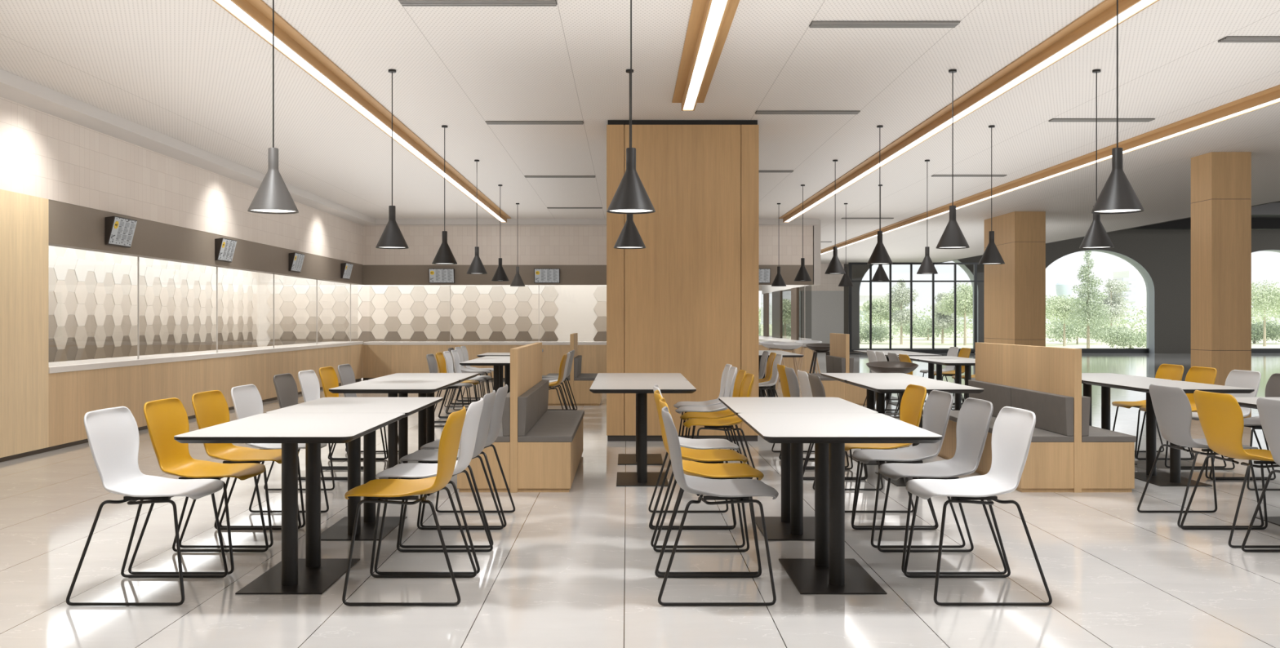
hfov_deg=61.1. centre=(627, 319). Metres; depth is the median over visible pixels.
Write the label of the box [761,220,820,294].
fascia
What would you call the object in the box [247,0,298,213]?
pendant lamp
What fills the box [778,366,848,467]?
shell chair
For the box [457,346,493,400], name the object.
shell chair
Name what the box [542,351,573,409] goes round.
shell chair
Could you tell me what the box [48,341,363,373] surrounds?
countertop
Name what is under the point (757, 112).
ceiling vent
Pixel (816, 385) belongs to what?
shell chair
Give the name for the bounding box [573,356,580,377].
cushion
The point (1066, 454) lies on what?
bench
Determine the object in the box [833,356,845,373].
cushion
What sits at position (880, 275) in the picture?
pendant lamp
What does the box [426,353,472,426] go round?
shell chair
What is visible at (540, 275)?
screen
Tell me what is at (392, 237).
pendant lamp
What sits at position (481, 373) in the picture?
shell chair
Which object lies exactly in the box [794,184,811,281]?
pendant lamp
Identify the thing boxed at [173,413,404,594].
dining table
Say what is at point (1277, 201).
wall
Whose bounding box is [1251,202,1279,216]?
beam
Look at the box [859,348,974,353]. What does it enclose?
window sill
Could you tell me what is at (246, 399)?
shell chair
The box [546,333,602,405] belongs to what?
bench
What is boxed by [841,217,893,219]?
ceiling vent
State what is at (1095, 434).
seat cushion
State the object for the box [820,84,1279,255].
ceiling light
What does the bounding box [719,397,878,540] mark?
dining table
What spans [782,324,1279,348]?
lawn
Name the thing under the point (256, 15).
ceiling light
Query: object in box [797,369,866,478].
shell chair
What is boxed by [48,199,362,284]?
fascia
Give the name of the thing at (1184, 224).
beam
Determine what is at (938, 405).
shell chair
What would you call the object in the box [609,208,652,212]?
diffuser
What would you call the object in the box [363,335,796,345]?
countertop
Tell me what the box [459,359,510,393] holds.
dining table
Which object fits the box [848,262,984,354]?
window
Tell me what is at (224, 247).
screen
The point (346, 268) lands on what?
screen
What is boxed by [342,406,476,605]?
shell chair
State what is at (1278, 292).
tree
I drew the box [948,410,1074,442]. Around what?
seat cushion
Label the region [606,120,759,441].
column
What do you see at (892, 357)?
shell chair
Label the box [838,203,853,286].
pendant lamp
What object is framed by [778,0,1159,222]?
ceiling light
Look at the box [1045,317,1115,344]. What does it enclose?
shrub
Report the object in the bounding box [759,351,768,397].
shell chair
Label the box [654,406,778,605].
shell chair
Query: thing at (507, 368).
dining table
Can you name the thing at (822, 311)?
wall panel
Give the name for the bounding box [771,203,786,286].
pendant lamp
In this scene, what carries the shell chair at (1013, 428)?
on the floor
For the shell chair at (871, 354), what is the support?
on the floor
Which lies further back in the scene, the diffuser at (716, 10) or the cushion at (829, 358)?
the cushion at (829, 358)
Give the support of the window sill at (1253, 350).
in the wall at (1162, 258)
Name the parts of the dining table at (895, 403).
plate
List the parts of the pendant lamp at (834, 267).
lamp shade, cord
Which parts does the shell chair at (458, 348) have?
sled leg, sled leg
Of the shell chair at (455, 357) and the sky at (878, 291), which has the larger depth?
the sky at (878, 291)
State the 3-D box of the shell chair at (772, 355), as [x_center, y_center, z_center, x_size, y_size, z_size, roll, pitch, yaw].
[1.591,0.830,13.460,0.556,0.836,0.530,0,0,0]
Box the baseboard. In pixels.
[0,448,45,462]
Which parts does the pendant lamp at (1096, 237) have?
lamp shade, cord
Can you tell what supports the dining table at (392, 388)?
on the floor
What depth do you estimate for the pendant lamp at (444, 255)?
11.41 m
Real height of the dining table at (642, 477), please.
0.743 m
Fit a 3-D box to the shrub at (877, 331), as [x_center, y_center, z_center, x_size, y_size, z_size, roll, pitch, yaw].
[13.713,0.708,62.217,4.050,1.344,2.453,0,0,-14]
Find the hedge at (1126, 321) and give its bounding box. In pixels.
[759,299,1279,337]
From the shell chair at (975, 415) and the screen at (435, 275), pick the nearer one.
the shell chair at (975, 415)
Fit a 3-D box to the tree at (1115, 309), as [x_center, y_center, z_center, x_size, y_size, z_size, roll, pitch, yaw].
[27.584,-0.493,62.165,2.306,3.747,2.335,0,0,21]
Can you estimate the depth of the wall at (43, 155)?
10.40 m
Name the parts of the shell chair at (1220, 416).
sled leg, sled leg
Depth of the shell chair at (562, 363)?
12.72 m
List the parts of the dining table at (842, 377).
plate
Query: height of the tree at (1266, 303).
3.452 m
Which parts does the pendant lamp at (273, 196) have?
lamp shade, cord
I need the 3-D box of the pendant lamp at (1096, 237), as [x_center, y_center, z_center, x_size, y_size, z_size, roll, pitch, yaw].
[3.857,-1.319,8.900,0.266,1.462,0.266,0,0,0]
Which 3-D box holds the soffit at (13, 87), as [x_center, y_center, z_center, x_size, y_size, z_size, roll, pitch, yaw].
[-5.299,-1.994,10.445,0.358,0.109,23.890,0,0,0]
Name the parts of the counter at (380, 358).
panel, glazing post, glazing panel, glazing post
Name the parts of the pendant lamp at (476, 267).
lamp shade, cord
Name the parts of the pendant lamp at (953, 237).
cord, lamp shade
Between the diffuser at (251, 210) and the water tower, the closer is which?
the diffuser at (251, 210)
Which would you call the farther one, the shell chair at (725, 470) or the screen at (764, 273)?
the screen at (764, 273)
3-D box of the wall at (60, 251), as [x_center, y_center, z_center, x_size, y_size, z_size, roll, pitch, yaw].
[-8.550,-0.250,17.050,0.100,3.000,16.100,0,0,0]
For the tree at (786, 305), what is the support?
on the lawn
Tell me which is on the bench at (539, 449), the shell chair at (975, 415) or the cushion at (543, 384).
the cushion at (543, 384)
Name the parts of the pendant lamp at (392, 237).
lamp shade, cord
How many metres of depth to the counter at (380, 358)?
22.37 m
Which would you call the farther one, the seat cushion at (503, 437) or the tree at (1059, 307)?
the tree at (1059, 307)
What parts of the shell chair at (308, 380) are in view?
sled leg, sled leg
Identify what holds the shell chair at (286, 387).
on the floor
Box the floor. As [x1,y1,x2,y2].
[0,353,1279,647]
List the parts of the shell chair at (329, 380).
sled leg, sled leg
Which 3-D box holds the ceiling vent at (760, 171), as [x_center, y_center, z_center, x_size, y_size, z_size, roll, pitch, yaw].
[1.780,-2.043,14.950,1.020,0.014,0.130,0,0,0]
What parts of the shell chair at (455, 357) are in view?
sled leg, sled leg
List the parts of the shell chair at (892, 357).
sled leg, sled leg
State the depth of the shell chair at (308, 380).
8.82 m
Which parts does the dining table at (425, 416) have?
plate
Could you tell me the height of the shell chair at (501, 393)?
0.836 m
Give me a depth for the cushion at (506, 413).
7.82 m
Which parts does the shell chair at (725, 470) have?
sled leg, sled leg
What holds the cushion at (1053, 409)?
on the bench at (1066, 454)
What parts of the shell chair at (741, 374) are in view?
sled leg, sled leg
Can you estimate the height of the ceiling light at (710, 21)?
0.085 m
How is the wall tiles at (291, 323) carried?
attached to the wall at (575, 304)
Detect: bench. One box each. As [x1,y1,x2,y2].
[457,342,584,493]
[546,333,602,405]
[807,333,875,405]
[937,342,1136,493]
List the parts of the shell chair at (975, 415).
sled leg, sled leg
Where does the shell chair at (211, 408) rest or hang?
on the floor
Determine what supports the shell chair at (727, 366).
on the floor
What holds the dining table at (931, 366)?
on the floor
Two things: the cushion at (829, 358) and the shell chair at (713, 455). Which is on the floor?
the shell chair at (713, 455)
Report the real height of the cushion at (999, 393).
0.281 m
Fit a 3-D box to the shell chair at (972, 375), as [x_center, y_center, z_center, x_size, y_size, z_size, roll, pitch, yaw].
[4.693,0.830,14.650,0.556,0.836,0.530,0,0,0]
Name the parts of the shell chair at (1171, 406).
sled leg, sled leg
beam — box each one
[1124,218,1279,230]
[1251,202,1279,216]
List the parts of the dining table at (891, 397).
plate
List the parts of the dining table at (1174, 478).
plate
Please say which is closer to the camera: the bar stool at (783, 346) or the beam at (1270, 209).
the bar stool at (783, 346)
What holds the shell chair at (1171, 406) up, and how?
on the floor
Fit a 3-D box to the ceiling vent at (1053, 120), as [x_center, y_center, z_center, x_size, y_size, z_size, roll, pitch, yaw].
[4.860,-2.043,11.100,1.040,0.014,0.130,0,0,0]
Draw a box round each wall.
[0,97,362,457]
[48,246,258,362]
[258,272,606,346]
[362,225,813,265]
[799,230,1279,353]
[941,200,1279,262]
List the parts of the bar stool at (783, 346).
leg, seat, leg, leg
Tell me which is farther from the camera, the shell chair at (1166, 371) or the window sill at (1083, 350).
the window sill at (1083, 350)
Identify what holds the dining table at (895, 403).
on the floor
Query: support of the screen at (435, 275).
attached to the fascia at (371, 274)
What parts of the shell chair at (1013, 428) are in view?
sled leg, sled leg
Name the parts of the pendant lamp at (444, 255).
lamp shade, cord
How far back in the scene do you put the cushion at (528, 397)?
8.07 m
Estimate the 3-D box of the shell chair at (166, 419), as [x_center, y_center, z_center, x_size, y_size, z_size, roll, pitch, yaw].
[-2.164,0.830,5.560,0.556,0.836,0.530,0,0,0]
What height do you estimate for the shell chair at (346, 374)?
0.836 m
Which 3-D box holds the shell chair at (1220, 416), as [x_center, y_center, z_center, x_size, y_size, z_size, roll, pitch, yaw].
[3.566,0.830,6.180,0.556,0.836,0.530,0,0,0]
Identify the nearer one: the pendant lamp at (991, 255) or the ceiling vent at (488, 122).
the ceiling vent at (488, 122)
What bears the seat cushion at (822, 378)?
on the bench at (839, 361)
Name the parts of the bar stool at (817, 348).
leg, leg, seat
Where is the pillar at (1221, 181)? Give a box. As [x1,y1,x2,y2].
[1191,151,1251,418]
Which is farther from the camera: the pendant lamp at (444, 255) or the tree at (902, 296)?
the tree at (902, 296)
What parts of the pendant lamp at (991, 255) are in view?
cord, lamp shade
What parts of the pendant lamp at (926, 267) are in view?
cord, lamp shade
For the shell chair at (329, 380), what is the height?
0.836 m
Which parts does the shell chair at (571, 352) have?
sled leg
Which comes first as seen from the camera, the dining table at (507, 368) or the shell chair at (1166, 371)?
the shell chair at (1166, 371)
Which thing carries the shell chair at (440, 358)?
on the floor
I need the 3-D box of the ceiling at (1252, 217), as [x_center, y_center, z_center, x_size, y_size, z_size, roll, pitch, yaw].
[19.135,-3.500,19.250,15.730,0.100,41.500,0,0,0]
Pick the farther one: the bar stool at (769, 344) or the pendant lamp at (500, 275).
the bar stool at (769, 344)
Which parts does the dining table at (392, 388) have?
plate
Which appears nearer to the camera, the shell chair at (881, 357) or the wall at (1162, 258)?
the shell chair at (881, 357)
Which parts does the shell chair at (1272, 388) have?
sled leg, sled leg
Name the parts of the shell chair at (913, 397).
sled leg, sled leg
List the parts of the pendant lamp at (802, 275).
lamp shade, cord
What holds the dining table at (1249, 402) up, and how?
on the floor
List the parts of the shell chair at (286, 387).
sled leg, sled leg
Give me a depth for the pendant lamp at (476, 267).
13.88 m
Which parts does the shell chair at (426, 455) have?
sled leg, sled leg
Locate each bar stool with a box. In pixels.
[760,341,785,377]
[773,342,803,389]
[794,340,822,382]
[805,343,830,373]
[866,361,918,417]
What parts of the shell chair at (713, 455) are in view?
sled leg, sled leg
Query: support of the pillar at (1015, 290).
on the floor
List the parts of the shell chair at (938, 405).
sled leg, sled leg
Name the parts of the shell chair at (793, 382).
sled leg, sled leg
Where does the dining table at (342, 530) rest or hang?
on the floor
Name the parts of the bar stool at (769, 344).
seat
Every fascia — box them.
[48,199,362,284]
[362,265,813,284]
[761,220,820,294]
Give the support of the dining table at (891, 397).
on the floor
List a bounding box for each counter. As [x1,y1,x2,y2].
[45,256,363,452]
[362,284,813,380]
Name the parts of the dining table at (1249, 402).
plate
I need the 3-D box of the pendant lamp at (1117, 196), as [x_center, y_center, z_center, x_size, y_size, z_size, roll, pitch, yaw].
[2.675,-1.319,5.910,0.266,1.462,0.266,0,0,0]
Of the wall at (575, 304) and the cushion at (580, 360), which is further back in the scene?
the wall at (575, 304)
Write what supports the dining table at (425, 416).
on the floor
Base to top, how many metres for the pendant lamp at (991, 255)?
1.462 m
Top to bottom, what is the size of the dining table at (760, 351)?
0.743 m
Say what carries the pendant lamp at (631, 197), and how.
hanging from the ceiling at (189, 72)
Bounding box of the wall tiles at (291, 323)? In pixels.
[266,275,606,346]
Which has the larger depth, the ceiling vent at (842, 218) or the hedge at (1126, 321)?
the hedge at (1126, 321)
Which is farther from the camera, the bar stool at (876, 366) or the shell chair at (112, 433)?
the bar stool at (876, 366)
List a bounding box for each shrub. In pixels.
[759,320,791,339]
[859,321,899,343]
[891,315,968,340]
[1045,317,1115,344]
[1082,325,1146,348]
[1251,320,1279,343]
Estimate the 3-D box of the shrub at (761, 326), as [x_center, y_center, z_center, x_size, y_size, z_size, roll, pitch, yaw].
[8.832,0.733,66.112,3.995,1.336,2.804,0,0,0]
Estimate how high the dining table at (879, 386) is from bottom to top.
0.743 m
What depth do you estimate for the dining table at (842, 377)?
9.48 m
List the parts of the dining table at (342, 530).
plate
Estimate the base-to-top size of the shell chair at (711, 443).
0.836 m
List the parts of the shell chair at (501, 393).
sled leg, sled leg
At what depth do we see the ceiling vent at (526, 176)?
15.44 m
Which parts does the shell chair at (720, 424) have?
sled leg, sled leg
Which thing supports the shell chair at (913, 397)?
on the floor
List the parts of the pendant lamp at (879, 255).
cord, lamp shade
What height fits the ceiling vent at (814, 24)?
0.014 m
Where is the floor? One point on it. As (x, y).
(575, 568)
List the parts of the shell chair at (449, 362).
sled leg, sled leg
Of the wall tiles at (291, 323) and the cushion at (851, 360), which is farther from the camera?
the wall tiles at (291, 323)
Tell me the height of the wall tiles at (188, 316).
2.249 m
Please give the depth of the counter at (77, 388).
13.01 m
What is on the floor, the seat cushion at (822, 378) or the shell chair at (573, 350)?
the shell chair at (573, 350)
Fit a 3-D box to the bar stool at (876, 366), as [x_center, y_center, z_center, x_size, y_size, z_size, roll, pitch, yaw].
[2.790,0.852,11.400,0.544,0.806,0.462,0,0,0]
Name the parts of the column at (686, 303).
trim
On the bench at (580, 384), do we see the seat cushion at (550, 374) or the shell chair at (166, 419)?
the seat cushion at (550, 374)
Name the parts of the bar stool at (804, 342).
leg, leg, seat, leg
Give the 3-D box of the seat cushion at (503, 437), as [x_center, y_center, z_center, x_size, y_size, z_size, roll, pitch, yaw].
[-1.043,0.864,8.950,0.394,0.044,2.260,0,0,0]
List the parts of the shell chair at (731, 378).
sled leg, sled leg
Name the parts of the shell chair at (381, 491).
sled leg, sled leg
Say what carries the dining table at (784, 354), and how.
on the floor
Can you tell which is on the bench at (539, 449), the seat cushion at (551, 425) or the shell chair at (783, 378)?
the seat cushion at (551, 425)
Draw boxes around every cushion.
[487,420,510,442]
[502,391,510,435]
[517,387,539,435]
[517,409,584,442]
[532,379,549,420]
[546,373,569,380]
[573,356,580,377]
[573,373,598,380]
[576,355,582,374]
[807,373,835,380]
[826,355,834,373]
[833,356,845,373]
[849,357,853,373]
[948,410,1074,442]
[968,380,1017,417]
[1010,387,1073,435]
[1081,395,1090,435]
[1081,425,1136,442]
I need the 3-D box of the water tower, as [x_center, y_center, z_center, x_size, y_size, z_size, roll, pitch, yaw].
[60.500,-2.370,150.000,2.200,7.500,2.200,0,0,0]
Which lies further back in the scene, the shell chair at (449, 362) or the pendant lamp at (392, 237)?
the shell chair at (449, 362)
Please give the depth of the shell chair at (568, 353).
13.34 m
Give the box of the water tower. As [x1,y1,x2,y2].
[1055,275,1072,324]
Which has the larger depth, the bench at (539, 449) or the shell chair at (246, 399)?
the bench at (539, 449)
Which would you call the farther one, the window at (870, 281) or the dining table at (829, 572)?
the window at (870, 281)
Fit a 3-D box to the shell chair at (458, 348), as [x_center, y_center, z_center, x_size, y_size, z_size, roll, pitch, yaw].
[-2.323,0.830,16.280,0.556,0.836,0.530,0,0,0]
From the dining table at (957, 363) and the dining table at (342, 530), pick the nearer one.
the dining table at (342, 530)
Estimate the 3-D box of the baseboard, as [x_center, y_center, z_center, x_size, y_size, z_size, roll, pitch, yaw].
[-5.573,1.228,4.360,0.170,0.045,11.720,0,0,0]
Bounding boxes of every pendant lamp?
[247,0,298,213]
[375,69,408,248]
[431,124,457,264]
[466,160,487,274]
[491,184,508,281]
[510,203,524,286]
[606,0,655,213]
[613,69,645,248]
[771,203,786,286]
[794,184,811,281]
[824,160,845,274]
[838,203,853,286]
[866,124,893,264]
[871,184,888,281]
[916,160,937,274]
[936,69,969,248]
[978,124,1004,264]
[1079,69,1114,248]
[1090,0,1144,213]
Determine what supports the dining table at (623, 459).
on the floor
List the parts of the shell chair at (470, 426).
sled leg, sled leg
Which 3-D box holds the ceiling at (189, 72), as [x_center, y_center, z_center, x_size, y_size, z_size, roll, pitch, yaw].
[1.306,-2.090,19.250,19.928,0.080,41.500,0,0,0]
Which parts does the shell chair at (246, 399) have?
sled leg, sled leg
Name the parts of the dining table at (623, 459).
plate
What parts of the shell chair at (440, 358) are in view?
sled leg, sled leg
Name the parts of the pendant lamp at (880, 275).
lamp shade, cord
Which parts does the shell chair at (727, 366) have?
sled leg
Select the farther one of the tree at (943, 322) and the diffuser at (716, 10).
the tree at (943, 322)
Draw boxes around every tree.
[759,297,791,338]
[860,297,904,342]
[884,279,919,344]
[929,292,960,343]
[936,282,973,345]
[967,313,973,319]
[1045,294,1086,346]
[1063,251,1113,348]
[1092,278,1129,325]
[1251,280,1279,346]
[1253,292,1279,319]
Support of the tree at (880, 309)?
on the lawn
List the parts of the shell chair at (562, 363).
sled leg, sled leg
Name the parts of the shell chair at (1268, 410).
sled leg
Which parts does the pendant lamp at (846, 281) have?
lamp shade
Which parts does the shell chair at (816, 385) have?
sled leg, sled leg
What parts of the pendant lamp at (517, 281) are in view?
lamp shade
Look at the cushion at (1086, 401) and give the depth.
7.82 m
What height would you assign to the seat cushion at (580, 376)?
0.044 m
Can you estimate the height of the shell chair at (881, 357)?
0.836 m
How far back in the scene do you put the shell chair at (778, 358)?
12.97 m
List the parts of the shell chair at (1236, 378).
sled leg, sled leg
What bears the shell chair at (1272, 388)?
on the floor
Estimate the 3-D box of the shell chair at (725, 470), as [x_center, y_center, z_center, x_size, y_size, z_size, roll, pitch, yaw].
[0.418,0.830,5.560,0.556,0.836,0.530,0,0,0]
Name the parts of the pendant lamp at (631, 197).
lamp shade, cord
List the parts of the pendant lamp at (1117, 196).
lamp shade, cord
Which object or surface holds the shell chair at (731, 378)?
on the floor
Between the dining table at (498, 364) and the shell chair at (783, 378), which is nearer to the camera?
the shell chair at (783, 378)
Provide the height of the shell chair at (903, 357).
0.836 m
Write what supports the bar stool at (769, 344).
on the floor
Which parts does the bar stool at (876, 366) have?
seat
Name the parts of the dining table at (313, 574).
plate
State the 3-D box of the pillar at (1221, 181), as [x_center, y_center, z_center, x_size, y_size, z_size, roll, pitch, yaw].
[7.393,-0.400,13.495,0.485,3.299,0.490,0,0,0]
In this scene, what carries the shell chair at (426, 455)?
on the floor
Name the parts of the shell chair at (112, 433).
sled leg, sled leg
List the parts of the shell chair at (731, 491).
sled leg, sled leg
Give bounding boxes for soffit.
[0,68,377,225]
[375,218,818,226]
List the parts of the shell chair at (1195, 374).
sled leg, sled leg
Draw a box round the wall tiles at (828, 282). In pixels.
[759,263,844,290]
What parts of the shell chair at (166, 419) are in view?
sled leg, sled leg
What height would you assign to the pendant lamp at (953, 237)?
1.462 m
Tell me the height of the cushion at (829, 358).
0.281 m
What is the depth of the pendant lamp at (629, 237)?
8.84 m
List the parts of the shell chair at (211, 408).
sled leg, sled leg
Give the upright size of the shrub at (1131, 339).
1.121 m
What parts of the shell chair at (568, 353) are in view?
sled leg, sled leg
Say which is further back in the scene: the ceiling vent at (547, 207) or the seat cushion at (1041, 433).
the ceiling vent at (547, 207)
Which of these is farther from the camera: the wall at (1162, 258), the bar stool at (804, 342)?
the wall at (1162, 258)
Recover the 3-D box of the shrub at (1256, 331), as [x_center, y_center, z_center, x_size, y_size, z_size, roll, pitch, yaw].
[36.297,0.755,62.062,3.621,1.360,2.464,0,0,0]
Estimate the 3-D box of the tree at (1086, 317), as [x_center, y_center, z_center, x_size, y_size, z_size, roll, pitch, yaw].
[21.269,-1.045,49.988,2.076,4.851,2.135,0,0,36]
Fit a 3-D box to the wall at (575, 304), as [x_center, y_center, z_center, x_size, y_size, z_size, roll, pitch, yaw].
[-3.300,-0.250,25.050,10.400,3.000,0.100,0,0,0]
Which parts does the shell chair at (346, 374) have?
sled leg, sled leg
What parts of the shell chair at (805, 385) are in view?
sled leg, sled leg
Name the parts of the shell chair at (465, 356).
sled leg, sled leg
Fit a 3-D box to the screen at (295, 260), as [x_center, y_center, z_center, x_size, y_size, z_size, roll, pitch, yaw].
[-5.407,-0.935,17.750,0.110,0.299,0.524,0,0,0]
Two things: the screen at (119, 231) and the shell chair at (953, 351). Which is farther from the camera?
the shell chair at (953, 351)
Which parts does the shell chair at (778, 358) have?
sled leg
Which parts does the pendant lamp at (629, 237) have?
lamp shade, cord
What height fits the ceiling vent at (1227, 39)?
0.014 m
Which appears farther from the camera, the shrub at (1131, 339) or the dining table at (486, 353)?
the shrub at (1131, 339)
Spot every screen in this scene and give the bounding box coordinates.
[105,216,137,248]
[215,237,236,262]
[288,252,304,272]
[341,262,353,279]
[428,268,454,283]
[533,268,559,283]
[759,268,770,283]
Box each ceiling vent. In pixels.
[398,0,556,6]
[484,120,583,124]
[524,175,595,177]
[546,207,602,208]
[755,111,860,114]
[759,170,793,173]
[808,21,960,27]
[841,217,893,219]
[931,174,1007,177]
[1048,118,1155,122]
[1217,36,1279,42]
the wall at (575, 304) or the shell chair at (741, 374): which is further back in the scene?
the wall at (575, 304)
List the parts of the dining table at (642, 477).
plate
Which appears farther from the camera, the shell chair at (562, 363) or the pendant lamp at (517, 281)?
the pendant lamp at (517, 281)
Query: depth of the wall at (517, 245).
22.37 m
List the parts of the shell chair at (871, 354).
sled leg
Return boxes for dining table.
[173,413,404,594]
[266,397,443,540]
[328,380,458,479]
[368,373,478,464]
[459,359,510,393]
[475,355,510,393]
[476,352,510,357]
[589,380,696,486]
[594,373,687,465]
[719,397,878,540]
[737,413,942,594]
[759,350,789,397]
[759,352,804,397]
[820,373,937,465]
[846,380,983,486]
[853,350,915,399]
[875,352,942,406]
[897,355,973,395]
[919,359,975,410]
[1081,373,1171,465]
[1083,380,1254,486]
[1235,397,1279,525]
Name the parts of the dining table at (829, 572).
plate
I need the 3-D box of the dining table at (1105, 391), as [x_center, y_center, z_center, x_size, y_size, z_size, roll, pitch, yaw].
[4.190,0.878,9.670,0.780,0.743,1.196,0,0,0]
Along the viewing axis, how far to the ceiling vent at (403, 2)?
6.96 m
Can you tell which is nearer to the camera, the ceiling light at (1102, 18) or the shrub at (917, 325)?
the ceiling light at (1102, 18)
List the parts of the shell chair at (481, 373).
sled leg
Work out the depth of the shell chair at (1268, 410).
5.67 m
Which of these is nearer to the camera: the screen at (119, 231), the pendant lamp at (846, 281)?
the screen at (119, 231)
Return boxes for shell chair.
[66,406,227,605]
[128,397,268,574]
[179,390,301,547]
[219,384,328,528]
[263,373,347,490]
[297,369,363,478]
[319,366,386,467]
[331,364,398,459]
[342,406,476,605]
[374,397,493,574]
[399,390,503,547]
[420,384,515,527]
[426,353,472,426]
[434,352,479,417]
[439,351,485,417]
[444,347,485,407]
[447,350,491,413]
[451,346,491,403]
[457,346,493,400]
[542,349,577,409]
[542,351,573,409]
[548,354,567,409]
[549,352,571,409]
[648,384,739,527]
[648,390,747,547]
[653,397,764,574]
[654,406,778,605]
[673,364,733,449]
[675,366,742,463]
[680,369,750,478]
[683,373,758,479]
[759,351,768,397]
[759,352,776,397]
[759,353,782,397]
[771,364,814,458]
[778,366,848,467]
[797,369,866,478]
[803,373,883,490]
[844,384,936,527]
[851,390,965,547]
[862,349,899,413]
[875,351,887,400]
[877,397,1007,574]
[884,352,923,416]
[894,354,912,418]
[903,406,1052,605]
[920,346,963,403]
[933,347,970,407]
[951,374,975,410]
[1111,364,1192,458]
[1136,366,1226,467]
[1137,384,1263,528]
[1180,369,1271,479]
[1180,390,1279,547]
[1208,373,1279,490]
[1241,397,1279,551]
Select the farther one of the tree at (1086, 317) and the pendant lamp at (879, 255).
the tree at (1086, 317)
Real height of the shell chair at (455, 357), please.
0.836 m
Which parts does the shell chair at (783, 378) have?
sled leg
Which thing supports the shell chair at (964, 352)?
on the floor
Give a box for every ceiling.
[0,0,1279,264]
[1187,201,1279,218]
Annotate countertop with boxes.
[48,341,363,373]
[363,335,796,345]
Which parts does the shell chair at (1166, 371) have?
sled leg, sled leg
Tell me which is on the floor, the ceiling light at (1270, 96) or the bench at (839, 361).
the bench at (839, 361)
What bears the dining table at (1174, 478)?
on the floor
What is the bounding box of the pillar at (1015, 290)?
[984,211,1045,346]
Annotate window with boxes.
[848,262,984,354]
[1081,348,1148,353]
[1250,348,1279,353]
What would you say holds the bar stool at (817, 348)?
on the floor
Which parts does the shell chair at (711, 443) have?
sled leg, sled leg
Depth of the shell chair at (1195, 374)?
9.44 m
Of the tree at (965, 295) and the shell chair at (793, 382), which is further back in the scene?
the tree at (965, 295)
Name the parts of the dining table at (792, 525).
plate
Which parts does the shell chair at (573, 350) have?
sled leg, sled leg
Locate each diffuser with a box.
[250,208,293,212]
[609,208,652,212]
[683,0,727,109]
[1094,208,1140,212]
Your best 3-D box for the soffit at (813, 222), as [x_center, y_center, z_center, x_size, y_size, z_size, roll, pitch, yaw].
[-0.610,-1.994,22.210,9.020,0.109,0.360,0,0,0]
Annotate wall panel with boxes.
[801,290,844,353]
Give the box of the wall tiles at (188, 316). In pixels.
[48,245,257,362]
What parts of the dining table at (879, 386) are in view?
plate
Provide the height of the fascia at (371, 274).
0.407 m
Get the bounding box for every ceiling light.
[212,0,511,222]
[671,0,739,111]
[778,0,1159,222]
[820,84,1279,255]
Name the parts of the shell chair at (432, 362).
sled leg, sled leg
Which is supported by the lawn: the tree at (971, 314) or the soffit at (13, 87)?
the tree at (971, 314)
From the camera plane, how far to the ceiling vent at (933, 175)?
15.35 m
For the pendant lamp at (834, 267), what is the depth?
13.88 m
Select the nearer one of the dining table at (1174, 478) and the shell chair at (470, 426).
the shell chair at (470, 426)

